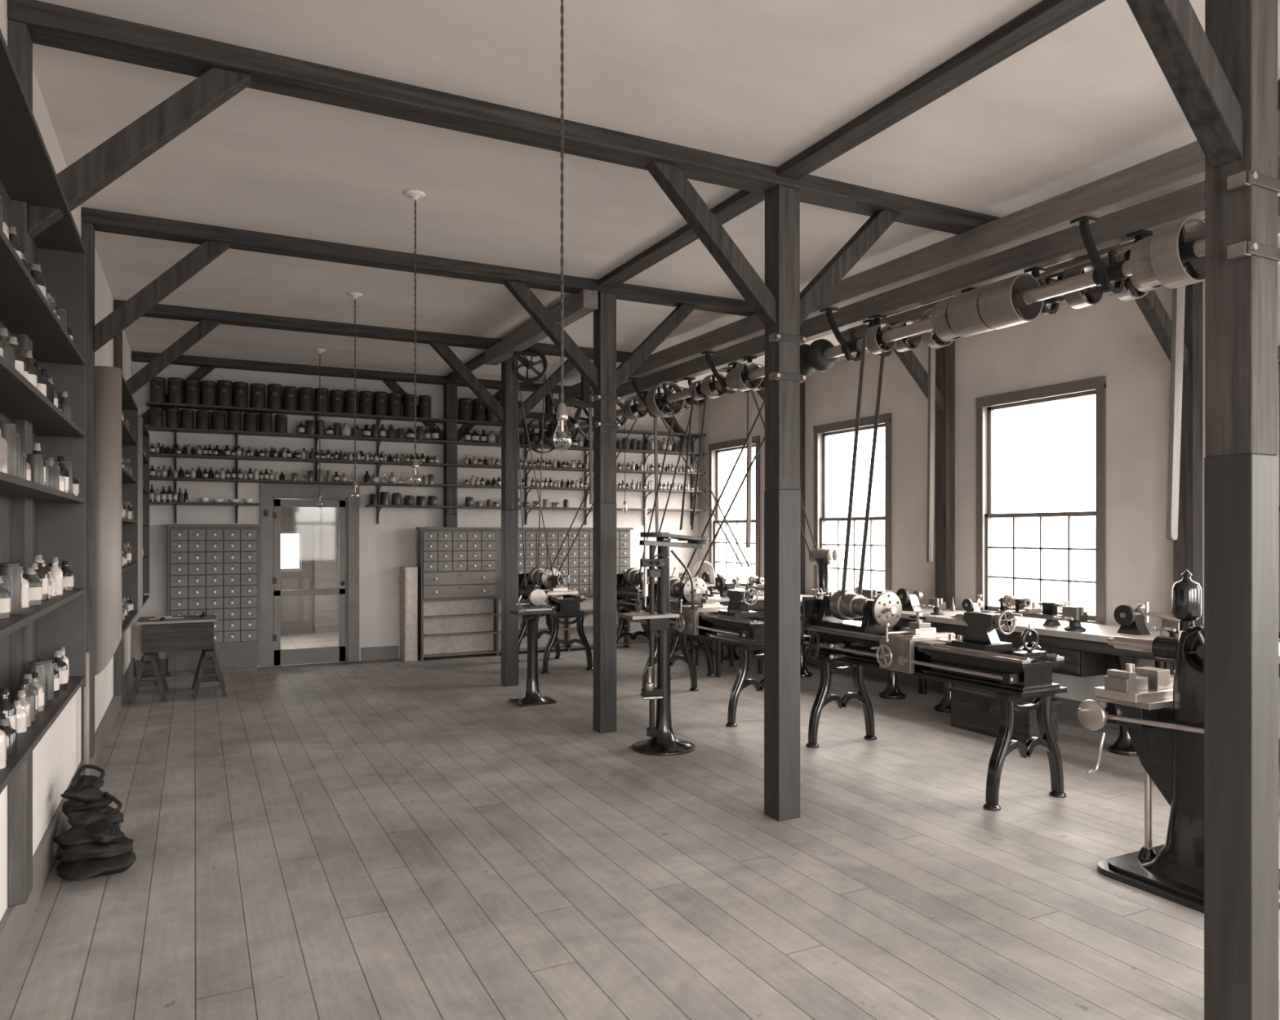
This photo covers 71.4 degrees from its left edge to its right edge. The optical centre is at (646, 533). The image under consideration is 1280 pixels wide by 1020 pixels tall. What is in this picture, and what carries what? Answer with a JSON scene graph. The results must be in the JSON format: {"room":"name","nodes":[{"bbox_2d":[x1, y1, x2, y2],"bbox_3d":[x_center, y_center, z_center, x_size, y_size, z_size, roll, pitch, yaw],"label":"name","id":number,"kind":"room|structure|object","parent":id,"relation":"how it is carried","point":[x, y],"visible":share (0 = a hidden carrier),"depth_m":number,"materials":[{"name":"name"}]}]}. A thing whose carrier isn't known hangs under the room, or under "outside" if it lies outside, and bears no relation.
{"room":"metal workshop","nodes":[
{"label":"metal workshop","id":0,"kind":"room"},
{"bbox_2d":[0,0,132,921],"bbox_3d":[-2.910,-0.215,4.046,0.250,3.690,14.250,0,0,-27],"label":"wall","id":1,"kind":"structure","parent":0,"point":[56,757],"depth_m":4.71,"materials":[{"name":"paint"}]},
{"bbox_2d":[0,28,85,793],"bbox_3d":[-1.999,-0.300,2.742,0.192,2.000,2.924,0,0,-27],"label":"shelf unit","id":2,"kind":"object","parent":1,"relation":"attached to","point":[28,174],"visible":0.73,"depth_m":3.46,"materials":[{"name":"paint"}]},
{"bbox_2d":[0,195,72,340],"label":"bottles","id":3,"kind":"object","parent":2,"relation":"in","point":[34,269],"depth_m":3.09,"materials":[{"name":"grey glass"}]},
{"bbox_2d":[0,554,73,768],"label":"bottles","id":4,"kind":"object","parent":2,"relation":"in","point":[42,682],"depth_m":3.08,"materials":[{"name":"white glass"}]},
{"bbox_2d":[0,327,79,496],"label":"bottles","id":5,"kind":"object","parent":2,"relation":"in","point":[59,474],"depth_m":3.03,"materials":[{"name":"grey glass"}]},
{"bbox_2d":[0,657,134,991],"bbox_3d":[-2.731,1.530,3.997,0.025,0.200,14.000,0,0,-27],"label":"baseboard","id":6,"kind":"structure","parent":1,"relation":"attached to","point":[14,924],"depth_m":4.08,"materials":[{"name":"paint"}]},
{"bbox_2d":[83,652,88,774],"bbox_3d":[-3.422,1.180,5.441,0.028,0.900,0.028,0,0,-4],"label":"pipe","id":7,"kind":"object","parent":1,"relation":"attached to","point":[86,689],"visible":0.54,"depth_m":5.43,"materials":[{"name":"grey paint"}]},
{"bbox_2d":[94,365,137,675],"bbox_3d":[-4.063,-0.080,6.822,0.202,2.040,2.179,0,0,-27],"label":"shelf unit","id":8,"kind":"object","parent":1,"relation":"attached to","point":[113,440],"visible":0.83,"depth_m":5.88,"materials":[{"name":"grey paint"}]},
{"bbox_2d":[121,542,131,567],"label":"bottles","id":9,"kind":"object","parent":8,"relation":"in","point":[126,548],"depth_m":7.10,"materials":[{"name":"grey glass"}]},
{"bbox_2d":[121,497,133,519],"label":"bottles","id":10,"kind":"object","parent":8,"relation":"in","point":[127,512],"depth_m":7.04,"materials":[{"name":"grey glass"}]},
{"bbox_2d":[121,595,133,625],"label":"bottles","id":11,"kind":"object","parent":8,"relation":"in","point":[127,602],"depth_m":7.26,"materials":[{"name":"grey glass"}]},
{"bbox_2d":[125,416,149,630],"bbox_3d":[-5.181,-0.090,9.025,0.202,2.000,1.739,0,0,-27],"label":"shelf unit","id":12,"kind":"object","parent":1,"relation":"attached to","point":[143,433],"visible":0.37,"depth_m":8.93,"materials":[{"name":"grey paint"}]},
{"bbox_2d":[280,498,338,632],"bbox_3d":[-5.141,0.180,13.062,2.250,2.900,3.850,0,0,-27],"label":"wall","id":13,"kind":"structure","parent":0,"point":[325,519],"depth_m":14.68,"materials":[{"name":"paint"}]},
{"bbox_2d":[280,506,312,634],"bbox_3d":[-5.826,0.580,14.380,0.820,2.100,0.040,0,0,-27],"label":"door","id":14,"kind":"structure","parent":13,"relation":"in","point":[296,611],"depth_m":14.46,"materials":[{"name":"paint"}]},
{"bbox_2d":[132,361,698,675],"bbox_3d":[-2.613,-0.215,12.046,7.520,3.690,0.250,0,0,-27],"label":"wall","id":15,"kind":"structure","parent":0,"point":[386,546],"depth_m":11.53,"materials":[{"name":"paint"}]},
{"bbox_2d":[272,498,345,665],"bbox_3d":[-4.186,0.600,11.078,0.850,2.040,0.114,0,0,-27],"label":"door","id":16,"kind":"structure","parent":15,"relation":"in","point":[337,653],"depth_m":11.09,"materials":[{"name":"grey wood"}]},
{"bbox_2d":[260,483,359,666],"bbox_3d":[-4.238,0.510,11.204,1.160,2.240,0.282,0,0,-27],"label":"trim","id":17,"kind":"structure","parent":15,"relation":"attached to","point":[268,491],"depth_m":11.09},
{"bbox_2d":[135,631,694,675],"bbox_3d":[-2.551,1.545,11.924,7.460,0.170,0.025,0,0,-27],"label":"baseboard","id":18,"kind":"structure","parent":15,"relation":"attached to","point":[385,652],"depth_m":11.46,"materials":[{"name":"paint"}]},
{"bbox_2d":[146,401,706,524],"bbox_3d":[-2.437,-0.805,11.843,7.350,1.370,0.269,0,0,-27],"label":"wall shelving","id":19,"kind":"object","parent":15,"relation":"attached to","point":[184,406],"visible":0.78,"depth_m":11.31,"materials":[{"name":"paint"}]},
{"bbox_2d":[149,484,187,502],"bbox_3d":[-5.494,-0.461,10.245,0.392,0.200,0.071,0,0,-27],"label":"bottles","id":20,"kind":"object","parent":19,"relation":"in","point":[165,496],"visible":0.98,"depth_m":10.23,"materials":[{"name":"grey glass"}]},
{"bbox_2d":[149,464,284,479],"bbox_3d":[-5.030,-0.711,10.486,1.437,0.140,0.093,0,0,-27],"label":"bottles","id":21,"kind":"object","parent":19,"relation":"in","point":[152,471],"visible":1,"depth_m":10.46,"materials":[{"name":"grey glass"}]},
{"bbox_2d":[149,406,287,432],"bbox_3d":[-5.019,-1.330,10.495,1.466,0.238,0.156,0,0,-27],"label":"canisters","id":22,"kind":"object","parent":19,"relation":"on","point":[156,414],"visible":0.91,"depth_m":10.42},
{"bbox_2d":[149,442,438,462],"bbox_3d":[-4.188,-0.976,10.881,3.296,0.130,0.097,0,0,-27],"label":"bottles","id":23,"kind":"object","parent":19,"relation":"in","point":[152,449],"visible":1,"depth_m":10.77,"materials":[{"name":"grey glass"}]},
{"bbox_2d":[149,376,524,422],"bbox_3d":[-3.670,-1.649,11.178,4.493,0.316,0.175,0,0,-27],"label":"canisters","id":24,"kind":"object","parent":19,"relation":"on","point":[157,384],"visible":0.76,"depth_m":10.84,"materials":[{"name":"metal"}]},
{"bbox_2d":[291,468,434,484],"bbox_3d":[-3.548,-0.716,11.241,1.741,0.150,0.117,0,0,-27],"label":"glassware","id":25,"kind":"object","parent":19,"relation":"on","point":[375,478],"visible":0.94,"depth_m":11.11,"materials":[{"name":"glass"}]},
{"bbox_2d":[297,419,438,439],"bbox_3d":[-3.493,-1.309,11.266,1.726,0.196,0.146,0,0,-27],"label":"bottles","id":26,"kind":"object","parent":19,"relation":"on","point":[310,425],"visible":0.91,"depth_m":11.24,"materials":[{"name":"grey glass"}]},
{"bbox_2d":[369,491,437,505],"bbox_3d":[-3.118,-0.444,11.470,0.860,0.166,0.144,0,0,-27],"label":"jars","id":27,"kind":"object","parent":19,"relation":"on","point":[396,496],"visible":0.97,"depth_m":11.40},
{"bbox_2d":[465,496,498,506],"label":"jars","id":28,"kind":"object","parent":19,"relation":"on","point":[468,500],"depth_m":11.85,"materials":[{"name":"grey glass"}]},
{"bbox_2d":[464,427,501,443],"label":"bottles","id":29,"kind":"object","parent":19,"relation":"on","point":[474,436],"depth_m":11.89,"materials":[{"name":"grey glass"}]},
{"bbox_2d":[464,475,501,485],"bbox_3d":[-2.203,-0.704,11.925,0.492,0.122,0.100,0,0,-27],"label":"bottles","id":30,"kind":"object","parent":19,"relation":"in","point":[472,481],"depth_m":11.90,"materials":[{"name":"glass"}]},
{"bbox_2d":[465,454,501,465],"label":"bottles","id":31,"kind":"object","parent":19,"relation":"in","point":[498,462],"depth_m":11.91,"materials":[{"name":"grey glass"}]},
{"bbox_2d":[518,476,589,487],"bbox_3d":[-1.296,-0.705,12.385,1.037,0.124,0.100,0,0,-27],"label":"bottles","id":32,"kind":"object","parent":19,"relation":"in","point":[562,484],"depth_m":12.37,"materials":[{"name":"glass"}]},
{"bbox_2d":[518,457,593,468],"label":"bottles","id":33,"kind":"object","parent":19,"relation":"in","point":[580,465],"depth_m":12.37,"materials":[{"name":"clear glass"}]},
{"bbox_2d":[616,479,653,488],"bbox_3d":[-0.190,-0.709,12.946,0.580,0.133,0.100,0,0,-27],"label":"bottles","id":34,"kind":"object","parent":19,"relation":"in","point":[650,486],"depth_m":12.94,"materials":[{"name":"glass"}]},
{"bbox_2d":[616,437,691,452],"label":"bottles","id":35,"kind":"object","parent":19,"relation":"on","point":[635,444],"depth_m":13.05,"materials":[{"name":"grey glass"}]},
{"bbox_2d":[617,461,699,472],"label":"bottles","id":36,"kind":"object","parent":19,"relation":"in","point":[644,467],"depth_m":13.05,"materials":[{"name":"clear glass"}]},
{"bbox_2d":[444,351,484,380],"bbox_3d":[-2.056,-2.034,10.673,0.150,0.049,2.304,0,0,-27],"label":"joist","id":37,"kind":"object","parent":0,"point":[477,362],"depth_m":10.66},
{"bbox_2d":[0,631,1279,1019],"bbox_3d":[-0.305,1.690,7.498,8.120,0.120,18.350,0,0,-27],"label":"floor","id":38,"kind":"structure","parent":0,"point":[398,838],"depth_m":4.35,"materials":[{"name":"wood"}]},
{"bbox_2d":[53,764,136,880],"bbox_3d":[-2.798,1.397,4.474,0.326,0.460,0.944,0,0,-39],"label":"sacks","id":39,"kind":"object","parent":38,"relation":"on","point":[95,845],"visible":1,"depth_m":4.29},
{"bbox_2d":[128,613,226,703],"bbox_3d":[-4.701,1.241,8.968,0.849,0.773,0.750,0,0,-27],"label":"table","id":40,"kind":"object","parent":38,"relation":"on","point":[187,633],"visible":0.98,"depth_m":8.76,"materials":[{"name":"grey paint"}]},
{"bbox_2d":[148,611,206,620],"bbox_3d":[-4.692,0.822,8.925,0.511,0.065,0.252,0,0,-27],"label":"tool","id":41,"kind":"object","parent":40,"relation":"on","point":[203,615],"visible":1,"depth_m":8.92,"materials":[{"name":"metal"}]},
{"bbox_2d":[165,524,261,676],"bbox_3d":[-5.059,0.762,10.425,0.990,1.735,0.369,0,0,-27],"label":"tall cabinet","id":42,"kind":"object","parent":38,"relation":"on","point":[213,568],"visible":0.87,"depth_m":10.32,"materials":[{"name":"paint"}]},
{"bbox_2d":[400,565,417,661],"bbox_3d":[-3.062,1.030,11.472,0.160,1.200,0.308,0,0,-27],"label":"box","id":43,"kind":"object","parent":38,"relation":"on","point":[408,575],"visible":1,"depth_m":11.34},
{"bbox_2d":[131,351,702,657],"bbox_3d":[-2.509,-0.225,11.841,7.520,3.710,0.190,0,0,-27],"label":"frame","id":44,"kind":"object","parent":38,"relation":"on","point":[206,364],"visible":0.63,"depth_m":11.55,"materials":[{"name":"wood"}]},
{"bbox_2d":[113,299,804,695],"bbox_3d":[-1.383,-0.225,9.621,7.520,3.710,0.180,0,0,-27],"label":"frame","id":45,"kind":"object","parent":38,"relation":"on","point":[209,319],"visible":0.45,"depth_m":9.44,"materials":[{"name":"wood"}]},
{"bbox_2d":[484,288,597,364],"bbox_3d":[-1.067,-1.895,8.413,0.130,0.149,2.730,0,0,-27],"label":"support","id":46,"kind":"object","parent":45,"relation":"attached to","point":[583,303],"visible":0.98,"depth_m":8.21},
{"bbox_2d":[511,346,556,586],"bbox_3d":[-1.224,-0.671,9.825,0.362,2.412,2.416,0,0,-3],"label":"belt","id":47,"kind":"object","parent":46,"relation":"hanging from","point":[524,361],"visible":1,"depth_m":8.93,"materials":[{"name":"leather"}]},
{"bbox_2d":[80,207,955,759],"bbox_3d":[-0.256,-0.225,7.400,7.520,3.710,0.183,0,0,-27],"label":"frame","id":48,"kind":"object","parent":38,"relation":"on","point":[603,375],"visible":0.89,"depth_m":7.24,"materials":[{"name":"wood"}]},
{"bbox_2d":[558,140,1279,399],"bbox_3d":[1.377,-1.885,7.320,0.120,0.169,11.210,0,0,-27],"label":"ceiling beam","id":49,"kind":"structure","parent":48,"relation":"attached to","point":[1183,166],"depth_m":5.63,"materials":[{"name":"wood"}]},
{"bbox_2d":[573,215,1279,438],"bbox_3d":[1.543,-1.542,7.567,0.600,0.513,10.900,0,0,-27],"label":"shaft","id":50,"kind":"object","parent":49,"relation":"hanging from","point":[1158,259],"visible":0.9,"depth_m":5.90,"materials":[{"name":"metal"}]},
{"bbox_2d":[549,408,641,573],"bbox_3d":[-0.639,-0.505,10.924,1.176,2.041,0.146,0,0,8],"label":"belt","id":51,"kind":"object","parent":50,"relation":"hanging from","point":[625,409],"visible":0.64,"depth_m":10.94,"materials":[{"name":"leather"}]},
{"bbox_2d":[840,337,885,604],"bbox_3d":[1.686,-0.485,6.910,0.425,2.071,0.042,0,0,-27],"label":"belt","id":52,"kind":"object","parent":50,"relation":"hanging from","point":[864,340],"visible":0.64,"depth_m":6.90,"materials":[{"name":"leather"}]},
{"bbox_2d":[912,242,1135,321],"bbox_3d":[2.598,-1.725,6.151,0.050,0.054,2.611,0,0,-18],"label":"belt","id":53,"kind":"object","parent":50,"relation":"on","point":[1131,245],"visible":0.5,"depth_m":5.71,"materials":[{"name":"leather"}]},
{"bbox_2d":[616,154,1279,399],"bbox_3d":[1.859,-1.885,7.564,0.120,0.169,11.210,0,0,-27],"label":"ceiling beam","id":54,"kind":"structure","parent":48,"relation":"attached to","point":[1111,229],"depth_m":6.39,"materials":[{"name":"wood"}]},
{"bbox_2d":[640,377,712,417],"bbox_3d":[0.361,-1.625,10.892,0.360,0.349,1.320,0,0,-27],"label":"countershaft","id":55,"kind":"object","parent":54,"relation":"hanging from","point":[688,400],"visible":0.27,"depth_m":10.61,"materials":[{"name":"metal"}]},
{"bbox_2d":[643,393,658,532],"bbox_3d":[0.067,-0.872,11.606,0.072,1.855,0.320,0,0,-27],"label":"lever","id":56,"kind":"object","parent":55,"relation":"attached to","point":[655,449],"visible":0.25,"depth_m":11.49,"materials":[{"name":"beige wood"}]},
{"bbox_2d":[638,400,693,576],"bbox_3d":[0.215,-0.530,10.846,0.774,2.130,0.232,0,0,34],"label":"belt","id":57,"kind":"object","parent":55,"relation":"hanging from","point":[676,403],"visible":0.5,"depth_m":10.84,"materials":[{"name":"leather"}]},
{"bbox_2d":[680,391,706,529],"bbox_3d":[0.430,-0.775,8.223,0.154,1.505,2.635,0,0,6],"label":"belt","id":58,"kind":"object","parent":55,"relation":"hanging from","point":[705,397],"visible":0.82,"depth_m":7.90,"materials":[{"name":"leather"}]},
{"bbox_2d":[660,411,749,566],"bbox_3d":[0.714,-0.580,11.309,1.247,2.026,0.083,0,0,-12],"label":"belt","id":59,"kind":"object","parent":55,"relation":"hanging from","point":[662,419],"visible":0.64,"depth_m":11.32,"materials":[{"name":"leather"}]},
{"bbox_2d":[728,362,809,392],"bbox_3d":[1.289,-1.635,9.064,0.360,0.329,1.220,0,0,-27],"label":"countershaft","id":60,"kind":"object","parent":54,"relation":"hanging from","point":[733,365],"visible":0.09,"depth_m":9.37,"materials":[{"name":"metal"}]},
{"bbox_2d":[679,399,764,583],"bbox_3d":[0.909,-0.530,8.853,1.197,2.129,0.138,0,0,1],"label":"belt","id":61,"kind":"object","parent":60,"relation":"hanging from","point":[763,403],"visible":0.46,"depth_m":8.85,"materials":[{"name":"leather"}]},
{"bbox_2d":[746,390,752,547],"bbox_3d":[1.088,-0.821,9.994,0.070,1.958,0.320,0,0,-27],"label":"lever","id":62,"kind":"object","parent":60,"relation":"attached to","point":[749,396],"visible":0.62,"depth_m":9.87,"materials":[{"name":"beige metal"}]},
{"bbox_2d":[750,382,817,556],"bbox_3d":[1.518,-0.655,9.670,1.199,1.876,0.085,0,0,-43],"label":"belt","id":63,"kind":"object","parent":60,"relation":"hanging from","point":[752,391],"visible":0.29,"depth_m":9.89,"materials":[{"name":"leather"}]},
{"bbox_2d":[862,287,976,356],"bbox_3d":[2.273,-1.635,7.124,0.360,0.329,1.270,0,0,-27],"label":"countershaft","id":64,"kind":"object","parent":54,"relation":"hanging from","point":[914,341],"visible":0.15,"depth_m":7.30,"materials":[{"name":"metal"}]},
{"bbox_2d":[1024,247,1186,315],"bbox_3d":[3.008,-1.635,5.675,0.360,0.329,1.220,0,0,-27],"label":"countershaft","id":65,"kind":"object","parent":54,"relation":"hanging from","point":[1094,295],"visible":0.23,"depth_m":5.88,"materials":[{"name":"metal"}]},
{"bbox_2d":[1166,244,1186,539],"bbox_3d":[3.132,-0.890,5.458,0.155,1.860,0.320,0,0,-27],"label":"lever","id":66,"kind":"object","parent":65,"relation":"attached to","point":[1179,293],"visible":0.69,"depth_m":5.33,"materials":[{"name":"beige wood"}]},
{"bbox_2d":[840,195,1279,344],"bbox_3d":[2.939,-1.899,6.761,0.120,0.139,4.400,0,0,-27],"label":"support","id":67,"kind":"object","parent":48,"relation":"attached to","point":[860,330],"visible":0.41,"depth_m":6.71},
{"bbox_2d":[906,307,935,562],"bbox_3d":[2.347,-0.828,7.612,0.081,2.144,0.320,0,0,-27],"label":"lever","id":68,"kind":"object","parent":67,"relation":"hanging from","point":[931,351],"visible":0.74,"depth_m":7.49,"materials":[{"name":"beige wood"}]},
{"bbox_2d":[416,526,633,660],"bbox_3d":[-1.581,0.775,12.100,3.030,1.710,0.210,0,0,-27],"label":"tall cabinet","id":69,"kind":"object","parent":38,"relation":"on","point":[460,568],"visible":0.52,"depth_m":11.78,"materials":[{"name":"paint"}]},
{"bbox_2d":[508,587,556,706],"bbox_3d":[-1.095,1.077,8.589,0.390,1.105,0.300,0,0,-27],"label":"grinder","id":70,"kind":"object","parent":38,"relation":"on","point":[536,597],"visible":1,"depth_m":8.54,"materials":[{"name":"black metal"}]},
{"bbox_2d":[518,564,592,673],"bbox_3d":[-1.208,1.010,11.049,0.683,1.239,1.479,0,0,-27],"label":"lathe","id":71,"kind":"object","parent":38,"relation":"on","point":[566,602],"visible":0.79,"depth_m":10.61,"materials":[{"name":"black metal"}]},
{"bbox_2d":[7,0,1203,906],"bbox_3d":[0.871,-0.225,5.179,7.520,3.710,0.183,0,0,-27],"label":"frame","id":72,"kind":"object","parent":38,"relation":"on","point":[223,70],"visible":0.86,"depth_m":4.80,"materials":[{"name":"wood"}]},
{"bbox_2d":[617,507,708,755],"bbox_3d":[0.167,0.720,6.785,0.739,1.820,0.477,0,0,-27],"label":"press","id":73,"kind":"object","parent":38,"relation":"on","point":[662,741],"visible":1,"depth_m":6.71,"materials":[{"name":"black metal"}]},
{"bbox_2d":[616,566,715,679],"bbox_3d":[0.113,1.010,10.767,0.683,1.239,1.879,0,0,-27],"label":"lathe","id":74,"kind":"object","parent":38,"relation":"on","point":[628,583],"visible":0.41,"depth_m":11.13,"materials":[{"name":"black metal"}]},
{"bbox_2d":[635,576,764,726],"bbox_3d":[0.567,1.010,8.457,0.683,1.239,2.049,0,0,-27],"label":"lathe","id":75,"kind":"object","parent":38,"relation":"on","point":[734,624],"visible":0.66,"depth_m":8.07,"materials":[{"name":"black metal"}]},
{"bbox_2d":[684,560,723,665],"bbox_3d":[0.722,0.987,11.198,0.420,1.286,0.334,0,0,-27],"label":"lathe","id":76,"kind":"object","parent":38,"relation":"on","point":[712,573],"visible":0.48,"depth_m":11.15,"materials":[{"name":"metal"}]},
{"bbox_2d":[688,594,764,676],"bbox_3d":[0.925,1.188,10.499,0.710,0.885,0.770,0,0,-27],"label":"lathe","id":77,"kind":"object","parent":38,"relation":"on","point":[758,606],"visible":0.19,"depth_m":10.28,"materials":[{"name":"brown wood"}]},
{"bbox_2d":[715,576,739,596],"bbox_3d":[0.967,0.624,10.471,0.288,0.240,0.214,0,0,-27],"label":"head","id":78,"kind":"object","parent":77,"relation":"on","point":[720,583],"visible":0.82,"depth_m":10.43},
{"bbox_2d":[800,589,1066,810],"bbox_3d":[1.872,1.010,6.237,0.683,1.239,2.149,0,0,-27],"label":"lathe","id":79,"kind":"object","parent":38,"relation":"on","point":[980,660],"visible":1,"depth_m":5.86,"materials":[{"name":"black metal"}]},
{"bbox_2d":[670,587,1279,755],"bbox_3d":[2.608,1.195,8.971,0.730,0.870,9.240,0,0,-27],"label":"workbench","id":80,"kind":"object","parent":38,"relation":"on","point":[1086,653],"visible":0.23,"depth_m":7.04,"materials":[{"name":"brown wood"}]},
{"bbox_2d":[747,574,764,593],"bbox_3d":[1.427,0.644,11.001,0.259,0.230,0.710,0,0,-27],"label":"lathe","id":81,"kind":"object","parent":80,"relation":"on","point":[753,580],"visible":0.33,"depth_m":11.16,"materials":[{"name":"metal"}]},
{"bbox_2d":[802,547,840,599],"bbox_3d":[1.946,0.464,9.913,0.422,0.590,0.480,0,0,-27],"label":"machine","id":82,"kind":"object","parent":80,"relation":"on","point":[823,557],"visible":0.8,"depth_m":9.93,"materials":[{"name":"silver metal"}]},
{"bbox_2d":[896,587,923,611],"bbox_3d":[2.610,0.649,8.781,0.264,0.220,0.196,0,0,-27],"label":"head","id":83,"kind":"object","parent":80,"relation":"on","point":[909,602],"visible":0.91,"depth_m":8.73},
{"bbox_2d":[922,597,946,614],"bbox_3d":[2.702,0.682,8.323,0.194,0.153,0.145,0,0,-27],"label":"bench vise","id":84,"kind":"object","parent":80,"relation":"on","point":[937,603],"visible":1,"depth_m":8.30,"materials":[{"name":"black metal"}]},
{"bbox_2d":[962,598,982,612],"bbox_3d":[3.015,0.679,8.202,0.192,0.160,0.142,0,0,-27],"label":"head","id":85,"kind":"object","parent":80,"relation":"on","point":[968,605],"visible":0.78,"depth_m":8.17},
{"bbox_2d":[997,594,1072,626],"bbox_3d":[3.214,0.644,7.478,0.259,0.230,0.710,0,0,-27],"label":"lathe","id":86,"kind":"object","parent":80,"relation":"on","point":[1050,609],"visible":0.87,"depth_m":7.47,"materials":[{"name":"metal"}]},
{"bbox_2d":[1053,605,1087,631],"bbox_3d":[3.331,0.665,6.960,0.237,0.187,0.177,0,0,-27],"label":"bench vise","id":87,"kind":"object","parent":80,"relation":"on","point":[1075,615],"visible":1,"depth_m":6.93,"materials":[{"name":"black metal"}]},
{"bbox_2d":[1113,604,1150,635],"bbox_3d":[3.695,0.649,6.752,0.264,0.220,0.196,0,0,-27],"label":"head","id":88,"kind":"object","parent":80,"relation":"on","point":[1131,621],"visible":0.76,"depth_m":6.70},
{"bbox_2d":[1152,617,1180,637],"bbox_3d":[3.695,0.674,6.248,0.215,0.170,0.161,0,0,-27],"label":"bench vise","id":89,"kind":"object","parent":80,"relation":"on","point":[1172,627],"visible":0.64,"depth_m":6.22,"materials":[{"name":"black metal"}]},
{"bbox_2d":[946,685,1062,743],"bbox_3d":[2.891,1.465,7.242,0.370,0.330,0.840,0,0,-27],"label":"wooden chest","id":90,"kind":"object","parent":38,"relation":"on","point":[973,709],"visible":0.7,"depth_m":7.18,"materials":[{"name":"brown wood"}]},
{"bbox_2d":[1077,568,1279,912],"bbox_3d":[2.597,0.900,4.230,0.741,1.460,0.796,0,0,-27],"label":"machine","id":91,"kind":"object","parent":38,"relation":"on","point":[1162,713],"visible":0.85,"depth_m":4.17,"materials":[{"name":"black metal"}]},
{"bbox_2d":[1125,0,1279,1019],"bbox_3d":[2.014,-0.225,2.926,7.520,3.710,0.183,0,0,-27],"label":"timber post","id":92,"kind":"object","parent":38,"relation":"on","point":[1223,77],"visible":1,"depth_m":2.82,"materials":[{"name":"wood"}]},
{"bbox_2d":[32,0,1279,394],"bbox_3d":[0.588,-2.135,5.737,8.120,0.150,14.400,0,0,-27],"label":"ceiling","id":93,"kind":"structure","parent":0,"point":[763,82],"depth_m":4.65,"materials":[{"name":"paint"}]},
{"bbox_2d":[314,348,325,506],"bbox_3d":[-3.661,-1.167,9.984,0.118,1.783,0.118,0,0,-27],"label":"hanging light bulb","id":94,"kind":"object","parent":93,"relation":"hanging from","point":[319,350],"visible":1,"depth_m":9.98,"materials":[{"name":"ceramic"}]},
{"bbox_2d":[347,292,362,499],"bbox_3d":[-2.506,-1.167,7.660,0.118,1.783,0.118,0,0,-27],"label":"hanging light bulb","id":95,"kind":"object","parent":93,"relation":"hanging from","point":[354,295],"visible":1,"depth_m":7.66,"materials":[{"name":"metal"}]},
{"bbox_2d":[404,190,425,487],"bbox_3d":[-1.401,-1.167,5.396,0.118,1.783,0.118,0,0,-27],"label":"hanging light bulb","id":96,"kind":"object","parent":93,"relation":"hanging from","point":[415,195],"visible":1,"depth_m":5.39,"materials":[{"name":"metal"}]},
{"bbox_2d":[520,375,593,453],"bbox_3d":[-1.155,-1.550,11.272,0.560,1.019,1.650,0,0,-27],"label":"countershaft","id":97,"kind":"object","parent":93,"relation":"hanging from","point":[572,424],"visible":0.86,"depth_m":10.94,"materials":[{"name":"metal"}]},
{"bbox_2d":[578,385,593,504],"bbox_3d":[-0.739,-1.077,10.973,0.062,1.445,0.320,0,0,-27],"label":"lever","id":98,"kind":"object","parent":97,"relation":"attached to","point":[590,423],"visible":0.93,"depth_m":10.86,"materials":[{"name":"beige wood"}]},
{"bbox_2d":[552,0,572,451],"bbox_3d":[-0.294,-1.167,3.103,0.118,1.783,0.118,0,0,-27],"label":"hanging light bulb","id":99,"kind":"object","parent":93,"relation":"hanging from","point":[562,414],"visible":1,"depth_m":3.10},
{"bbox_2d":[598,190,764,287],"bbox_3d":[0.196,-2.034,6.234,0.150,0.049,2.310,0,0,-27],"label":"ceiling beam","id":100,"kind":"structure","parent":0,"point":[742,201],"depth_m":6.18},
{"bbox_2d":[777,0,1106,180],"bbox_3d":[1.330,-2.034,3.997,0.150,0.049,2.346,0,0,-27],"label":"ceiling beam","id":101,"kind":"structure","parent":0,"point":[1046,16],"depth_m":3.96,"materials":[{"name":"wood"}]},
{"bbox_2d":[698,243,1279,738],"bbox_3d":[3.970,-0.215,7.537,0.140,3.690,14.250,0,0,-27],"label":"wall","id":102,"kind":"structure","parent":0,"point":[1112,338],"depth_m":8.35,"materials":[{"name":"paint"}]},
{"bbox_2d":[708,435,759,588],"bbox_3d":[1.285,-0.270,12.751,0.190,2.120,1.320,0,0,-27],"label":"window","id":103,"kind":"structure","parent":102,"relation":"in","point":[714,449],"depth_m":13.01,"materials":[{"name":"brown wood"}]},
{"bbox_2d":[812,413,891,595],"bbox_3d":[2.439,-0.270,10.477,0.190,2.120,1.360,0,0,-27],"label":"window","id":104,"kind":"structure","parent":102,"relation":"in","point":[821,432],"depth_m":10.67,"materials":[{"name":"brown wood"}]},
{"bbox_2d":[706,639,1279,763],"bbox_3d":[3.953,1.545,7.388,0.025,0.170,14.000,0,0,-27],"label":"baseboard","id":105,"kind":"structure","parent":102,"relation":"attached to","point":[1068,708],"depth_m":9.49,"materials":[{"name":"paint"}]},
{"bbox_2d":[976,375,1106,624],"bbox_3d":[3.611,-0.270,8.167,0.190,2.120,1.380,0,0,-27],"label":"window","id":106,"kind":"structure","parent":102,"relation":"in","point":[986,406],"depth_m":8.17,"materials":[{"name":"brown wood"}]},
{"bbox_2d":[1276,345,1279,642],"bbox_3d":[4.800,-0.270,5.822,0.190,2.120,1.360,0,0,-27],"label":"window","id":107,"kind":"structure","parent":102,"relation":"in","point":[1278,346],"depth_m":6.39,"materials":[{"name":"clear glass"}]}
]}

